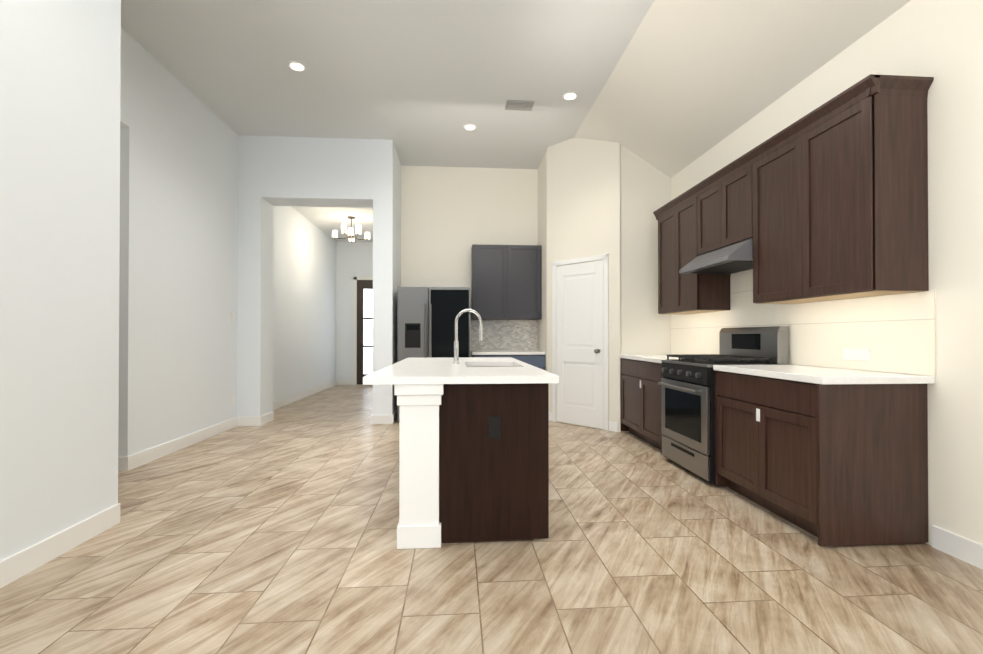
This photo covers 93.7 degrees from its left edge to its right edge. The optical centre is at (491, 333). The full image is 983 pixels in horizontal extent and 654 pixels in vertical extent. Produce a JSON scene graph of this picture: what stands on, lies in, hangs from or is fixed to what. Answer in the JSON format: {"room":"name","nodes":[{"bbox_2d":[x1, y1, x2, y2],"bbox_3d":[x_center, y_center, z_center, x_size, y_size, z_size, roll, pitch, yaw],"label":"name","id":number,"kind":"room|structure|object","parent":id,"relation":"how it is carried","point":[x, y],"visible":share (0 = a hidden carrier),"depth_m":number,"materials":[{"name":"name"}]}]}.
{"room":"kitchen","nodes":[
{"label":"kitchen","id":0,"kind":"room"},
{"bbox_2d":[0,0,120,560],"bbox_3d":[-2.424,-0.718,-0.698,0.835,3.680,6.970,0,0,-4],"label":"wall","id":1,"kind":"structure","parent":0,"point":[60,70],"depth_m":2.38,"materials":[{"name":"white paint"}]},
{"bbox_2d":[0,503,119,587],"bbox_3d":[-2.001,1.065,-0.679,0.014,0.115,6.970,0,0,-4],"label":"baseboard","id":2,"kind":"structure","parent":1,"relation":"attached to","point":[14,567],"depth_m":2.34,"materials":[{"name":"white wood"}]},
{"bbox_2d":[118,27,335,456],"bbox_3d":[-3.362,-0.664,6.753,0.170,3.680,8.030,0,0,-4],"label":"wall","id":3,"kind":"structure","parent":0,"point":[178,300],"depth_m":4.74,"materials":[{"name":"white paint"}]},
{"bbox_2d":[124,417,239,470],"bbox_3d":[-3.128,1.105,4.840,0.014,0.115,1.954,0,0,-4],"label":"baseboard","id":4,"kind":"structure","parent":3,"relation":"attached to","point":[141,458],"depth_m":4.53,"materials":[{"name":"white wood"}]},
{"bbox_2d":[231,312,234,321],"bbox_3d":[-3.192,-0.201,5.694,0.011,0.120,0.080,0,0,-4],"label":"switch plate","id":5,"kind":"object","parent":3,"relation":"attached to","point":[232,316],"visible":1,"depth_m":5.68,"materials":[{"name":"white plastic"}]},
{"bbox_2d":[244,380,335,419],"bbox_3d":[-3.449,1.132,8.478,0.014,0.115,4.550,0,0,-4],"label":"baseboard","id":6,"kind":"structure","parent":3,"relation":"attached to","point":[291,399],"depth_m":8.17,"materials":[{"name":"white wood"}]},
{"bbox_2d":[237,135,372,416],"bbox_3d":[-2.401,-0.668,6.098,1.650,3.680,0.420,0,0,-4],"label":"wall","id":7,"kind":"structure","parent":0,"point":[273,171],"depth_m":5.88,"materials":[{"name":"white paint"}]},
{"bbox_2d":[256,408,275,425],"bbox_3d":[-2.937,1.114,6.028,0.014,0.115,0.414,0,0,-4],"label":"baseboard","id":8,"kind":"structure","parent":7,"relation":"attached to","point":[260,420],"depth_m":5.96,"materials":[{"name":"white wood"}]},
{"bbox_2d":[291,206,372,241],"bbox_3d":[-2.594,-2.190,8.566,1.730,0.080,4.550,0,0,-4],"label":"ceiling","id":9,"kind":"structure","parent":0,"point":[327,220],"depth_m":8.71,"materials":[{"name":"white paint"}]},
{"bbox_2d":[332,216,369,241],"bbox_3d":[-2.597,-1.943,8.539,0.510,0.416,0.510,0,0,29],"label":"chandelier","id":10,"kind":"object","parent":9,"relation":"hanging from","point":[351,237],"visible":1,"depth_m":8.44,"materials":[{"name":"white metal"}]},
{"bbox_2d":[336,242,372,384],"bbox_3d":[-3.937,-0.634,10.836,4.570,3.680,0.200,0,0,-4],"label":"wall","id":11,"kind":"structure","parent":0,"point":[354,259],"depth_m":10.78,"materials":[{"name":"white paint"}]},
{"bbox_2d":[336,380,353,383],"bbox_3d":[-2.752,1.149,10.804,1.650,0.115,0.014,0,0,-4],"label":"baseboard","id":12,"kind":"structure","parent":11,"relation":"attached to","point":[339,381],"depth_m":10.75,"materials":[{"name":"white wood"}]},
{"bbox_2d":[354,277,372,384],"bbox_3d":[-2.686,-0.054,10.801,1.060,2.520,0.040,0,0,-4],"label":"front door","id":13,"kind":"structure","parent":11,"relation":"in","point":[363,326],"depth_m":10.77,"materials":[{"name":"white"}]},
{"bbox_2d":[373,139,400,414],"bbox_3d":[-1.592,-0.651,8.429,0.250,3.680,4.950,0,0,-4],"label":"wall","id":14,"kind":"structure","parent":0,"point":[386,163],"depth_m":5.97,"materials":[{"name":"white paint"}]},
{"bbox_2d":[371,414,383,423],"bbox_3d":[-1.723,1.131,8.399,0.014,0.115,4.964,0,0,-4],"label":"baseboard","id":15,"kind":"structure","parent":14,"relation":"attached to","point":[373,417],"depth_m":5.93,"materials":[{"name":"white wood"}]},
{"bbox_2d":[392,410,396,423],"bbox_3d":[-1.309,1.116,6.400,0.014,0.115,0.914,0,0,-4],"label":"baseboard","id":16,"kind":"structure","parent":14,"relation":"attached to","point":[394,416],"depth_m":6.07,"materials":[{"name":"white wood"}]},
{"bbox_2d":[121,0,653,168],"bbox_3d":[-2.267,-2.573,4.106,6.900,0.100,16.500,0,0,-4],"label":"ceiling","id":17,"kind":"structure","parent":0,"point":[420,82],"depth_m":4.33,"materials":[{"name":"white paint"}]},
{"bbox_2d":[287,61,306,71],"bbox_3d":[-1.833,-2.515,4.348,0.170,0.010,0.170,0,0,-4],"label":"recessed light","id":18,"kind":"object","parent":17,"relation":"in","point":[297,66],"visible":1,"depth_m":4.34,"materials":[{"name":"white plastic"}]},
{"bbox_2d":[463,124,476,129],"bbox_3d":[-0.263,-2.506,5.608,0.170,0.010,0.170,0,0,-4],"label":"recessed light","id":19,"kind":"object","parent":17,"relation":"in","point":[469,127],"visible":1,"depth_m":5.59,"materials":[{"name":"white"}]},
{"bbox_2d":[505,100,533,110],"bbox_3d":[0.308,-2.507,5.079,0.300,0.014,0.200,0,0,-4],"label":"ceiling vent","id":20,"kind":"object","parent":17,"relation":"in","point":[519,105],"visible":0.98,"depth_m":5.06,"materials":[{"name":"grey metal"}]},
{"bbox_2d":[562,92,577,100],"bbox_3d":[0.834,-2.511,4.888,0.170,0.010,0.170,0,0,-4],"label":"recessed light","id":21,"kind":"object","parent":17,"relation":"in","point":[568,96],"visible":1,"depth_m":4.88,"materials":[{"name":"white"}]},
{"bbox_2d":[401,166,537,356],"bbox_3d":[0.330,-0.661,7.093,3.385,3.680,0.200,0,0,-4],"label":"wall","id":22,"kind":"structure","parent":0,"point":[450,216],"depth_m":6.94,"materials":[{"name":"white paint"}]},
{"bbox_2d":[471,320,537,349],"bbox_3d":[0.194,0.034,6.972,1.016,0.455,0.010,0,0,-4],"label":"backsplash","id":23,"kind":"structure","parent":22,"relation":"attached to","point":[510,334],"depth_m":6.97,"materials":[{"name":"tile"}]},
{"bbox_2d":[471,244,540,319],"bbox_3d":[0.212,-0.737,6.808,1.006,1.072,0.347,0,0,-4],"label":"upper cabinet","id":24,"kind":"object","parent":22,"relation":"attached to","point":[505,282],"visible":0.98,"depth_m":6.64,"materials":[{"name":"grey wood"}]},
{"bbox_2d":[0,385,982,653],"bbox_3d":[-1.641,1.207,4.125,8.155,0.100,16.500,0,0,-4],"label":"floor","id":25,"kind":"structure","parent":0,"point":[278,535],"depth_m":2.20,"materials":[{"name":"tile"}]},
{"bbox_2d":[397,286,469,420],"bbox_3d":[-0.780,0.284,6.414,0.950,1.780,0.896,0,0,-4],"label":"refrigerator","id":26,"kind":"object","parent":25,"relation":"on","point":[426,316],"visible":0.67,"depth_m":6.02,"materials":[{"name":"silver metal"}]},
{"bbox_2d":[391,381,558,548],"bbox_3d":[-0.155,0.716,3.557,0.881,0.876,2.198,0,0,-4],"label":"kitchen island","id":27,"kind":"object","parent":25,"relation":"on","point":[463,478],"depth_m":2.51,"materials":[{"name":"brown wood"}]},
{"bbox_2d":[363,357,470,384],"bbox_3d":[-0.478,0.257,3.537,0.555,0.040,2.220,0,0,-4],"label":"island countertop","id":28,"kind":"structure","parent":27,"relation":"on","point":[409,369],"depth_m":2.72,"materials":[{"name":"white stone"}]},
{"bbox_2d":[453,309,482,363],"bbox_3d":[-0.182,0.024,3.544,0.234,0.426,0.089,0,0,-4],"label":"faucet","id":29,"kind":"object","parent":28,"relation":"on","point":[456,351],"visible":1,"depth_m":3.55,"materials":[{"name":"silver metal"}]},
{"bbox_2d":[488,416,500,438],"bbox_3d":[0.016,0.515,2.514,0.070,0.120,0.007,0,0,-4],"label":"outlet","id":30,"kind":"object","parent":27,"relation":"attached to","point":[494,427],"visible":1,"depth_m":2.51,"materials":[{"name":"black plastic"}]},
{"bbox_2d":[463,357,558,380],"bbox_3d":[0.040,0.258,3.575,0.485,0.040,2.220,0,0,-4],"label":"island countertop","id":31,"kind":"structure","parent":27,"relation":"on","point":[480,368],"depth_m":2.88,"materials":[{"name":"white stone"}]},
{"bbox_2d":[471,350,545,369],"bbox_3d":[0.217,0.718,6.649,1.016,0.915,0.642,0,0,-4],"label":"base cabinet","id":32,"kind":"object","parent":25,"relation":"on","point":[535,358],"visible":0.17,"depth_m":6.37,"materials":[{"name":"blue"}]},
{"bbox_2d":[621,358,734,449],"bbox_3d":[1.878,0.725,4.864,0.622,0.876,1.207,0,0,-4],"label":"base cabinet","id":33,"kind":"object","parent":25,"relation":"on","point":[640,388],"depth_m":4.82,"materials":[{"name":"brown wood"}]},
{"bbox_2d":[619,354,678,361],"bbox_3d":[1.871,0.267,4.867,0.637,0.040,1.207,0,0,-4],"label":"countertop","id":34,"kind":"structure","parent":33,"relation":"on","point":[638,357],"depth_m":4.89,"materials":[{"name":"white stone"}]},
{"bbox_2d":[658,326,787,484],"bbox_3d":[1.875,0.553,3.860,0.702,1.205,0.784,0,0,-4],"label":"range","id":35,"kind":"object","parent":25,"relation":"on","point":[687,383],"visible":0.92,"depth_m":3.71,"materials":[{"name":"silver metal"}]},
{"bbox_2d":[715,370,927,546],"bbox_3d":[2.019,0.711,2.971,0.622,0.876,0.997,0,0,-4],"label":"base cabinet","id":36,"kind":"object","parent":25,"relation":"on","point":[828,456],"depth_m":2.49,"materials":[{"name":"brown wood"}]},
{"bbox_2d":[713,365,934,385],"bbox_3d":[2.013,0.253,2.954,0.637,0.040,1.037,0,0,-4],"label":"countertop","id":37,"kind":"structure","parent":36,"relation":"on","point":[822,376],"depth_m":2.57,"materials":[{"name":"white stone"}]},
{"bbox_2d":[538,151,546,370],"bbox_3d":[0.794,-0.665,6.611,0.120,3.680,0.830,0,0,-4],"label":"wall","id":38,"kind":"structure","parent":0,"point":[542,169],"depth_m":6.55,"materials":[{"name":"beige paint"}]},
{"bbox_2d":[547,137,621,431],"bbox_3d":[1.168,-0.670,5.862,0.132,3.680,1.096,0,-1,-45],"label":"wall","id":39,"kind":"structure","parent":0,"point":[583,197],"depth_m":5.74,"materials":[{"name":"beige paint"}]},
{"bbox_2d":[552,254,608,430],"bbox_3d":[1.083,0.110,5.801,0.085,2.120,0.840,0,-1,-45],"label":"pantry door","id":40,"kind":"structure","parent":39,"relation":"in","point":[580,335],"depth_m":5.80,"materials":[{"name":"white wood"}]},
{"bbox_2d":[621,145,670,431],"bbox_3d":[1.815,-0.672,5.539,0.655,3.680,0.120,0,0,-4],"label":"wall","id":41,"kind":"structure","parent":0,"point":[645,195],"depth_m":5.48,"materials":[{"name":"beige paint"}]},
{"bbox_2d":[575,0,910,177],"bbox_3d":[1.998,-2.198,1.738,1.255,0.885,11.150,0,0,-4],"label":"ceiling","id":42,"kind":"structure","parent":0,"point":[688,82],"depth_m":3.74,"materials":[{"name":"white paint"}]},
{"bbox_2d":[671,0,982,545],"bbox_3d":[2.524,-0.700,1.766,0.200,3.680,11.150,0,0,-4],"label":"wall","id":43,"kind":"structure","parent":0,"point":[940,42],"depth_m":2.41,"materials":[{"name":"white paint"}]},
{"bbox_2d":[657,202,672,313],"bbox_3d":[2.025,-0.781,4.884,0.327,1.139,0.477,0,0,-4],"label":"upper cabinet","id":44,"kind":"object","parent":43,"relation":"attached to","point":[665,284],"depth_m":4.97,"materials":[{"name":"brown wood"}]},
{"bbox_2d":[669,190,730,313],"bbox_3d":[2.054,-0.784,4.492,0.327,1.139,0.540,0,0,-4],"label":"upper cabinet","id":45,"kind":"object","parent":43,"relation":"attached to","point":[692,293],"depth_m":4.47,"materials":[{"name":"brown wood"}]},
{"bbox_2d":[679,238,752,273],"bbox_3d":[2.001,-0.631,3.878,0.490,0.169,0.776,0,0,-4],"label":"range hood","id":46,"kind":"object","parent":45,"relation":"attached to","point":[734,258],"visible":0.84,"depth_m":3.75,"materials":[{"name":"grey metal"}]},
{"bbox_2d":[693,174,716,257],"bbox_3d":[2.087,-1.037,4.058,0.327,0.639,0.457,0,0,-4],"label":"upper cabinet","id":47,"kind":"object","parent":43,"relation":"attached to","point":[705,193],"depth_m":4.14,"materials":[{"name":"brown wood"}]},
{"bbox_2d":[717,154,744,248],"bbox_3d":[2.112,-1.040,3.718,0.327,0.639,0.456,0,0,-4],"label":"upper cabinet","id":48,"kind":"object","parent":43,"relation":"attached to","point":[731,178],"depth_m":3.75,"materials":[{"name":"brown wood"}]},
{"bbox_2d":[745,126,810,303],"bbox_3d":[2.147,-0.793,3.239,0.327,1.139,0.622,0,0,-4],"label":"upper cabinet","id":49,"kind":"object","parent":43,"relation":"attached to","point":[769,166],"depth_m":3.28,"materials":[{"name":"brown wood"}]},
{"bbox_2d":[670,270,935,375],"bbox_3d":[2.253,-0.150,3.977,0.011,0.779,3.046,0,0,-4],"label":"backsplash","id":50,"kind":"structure","parent":43,"relation":"attached to","point":[895,333],"depth_m":3.09,"materials":[{"name":"beige tile"}]},
{"bbox_2d":[843,348,869,360],"bbox_3d":[2.321,0.136,2.934,0.006,0.075,0.200,0,0,-4],"label":"outlet","id":51,"kind":"object","parent":50,"relation":"attached to","point":[856,354],"visible":1,"depth_m":2.93,"materials":[{"name":"white plastic"}]},
{"bbox_2d":[793,74,932,301],"bbox_3d":[2.183,-0.797,2.765,0.327,1.139,0.560,0,0,-4],"label":"upper cabinet","id":52,"kind":"object","parent":43,"relation":"attached to","point":[827,201],"depth_m":2.52,"materials":[{"name":"brown wood"}]},
{"bbox_2d":[931,525,982,569],"bbox_3d":[2.597,1.065,-0.673,0.014,0.115,6.300,0,0,-4],"label":"baseboard","id":53,"kind":"structure","parent":43,"relation":"attached to","point":[969,551],"depth_m":2.34,"materials":[{"name":"white wood"}]}
]}

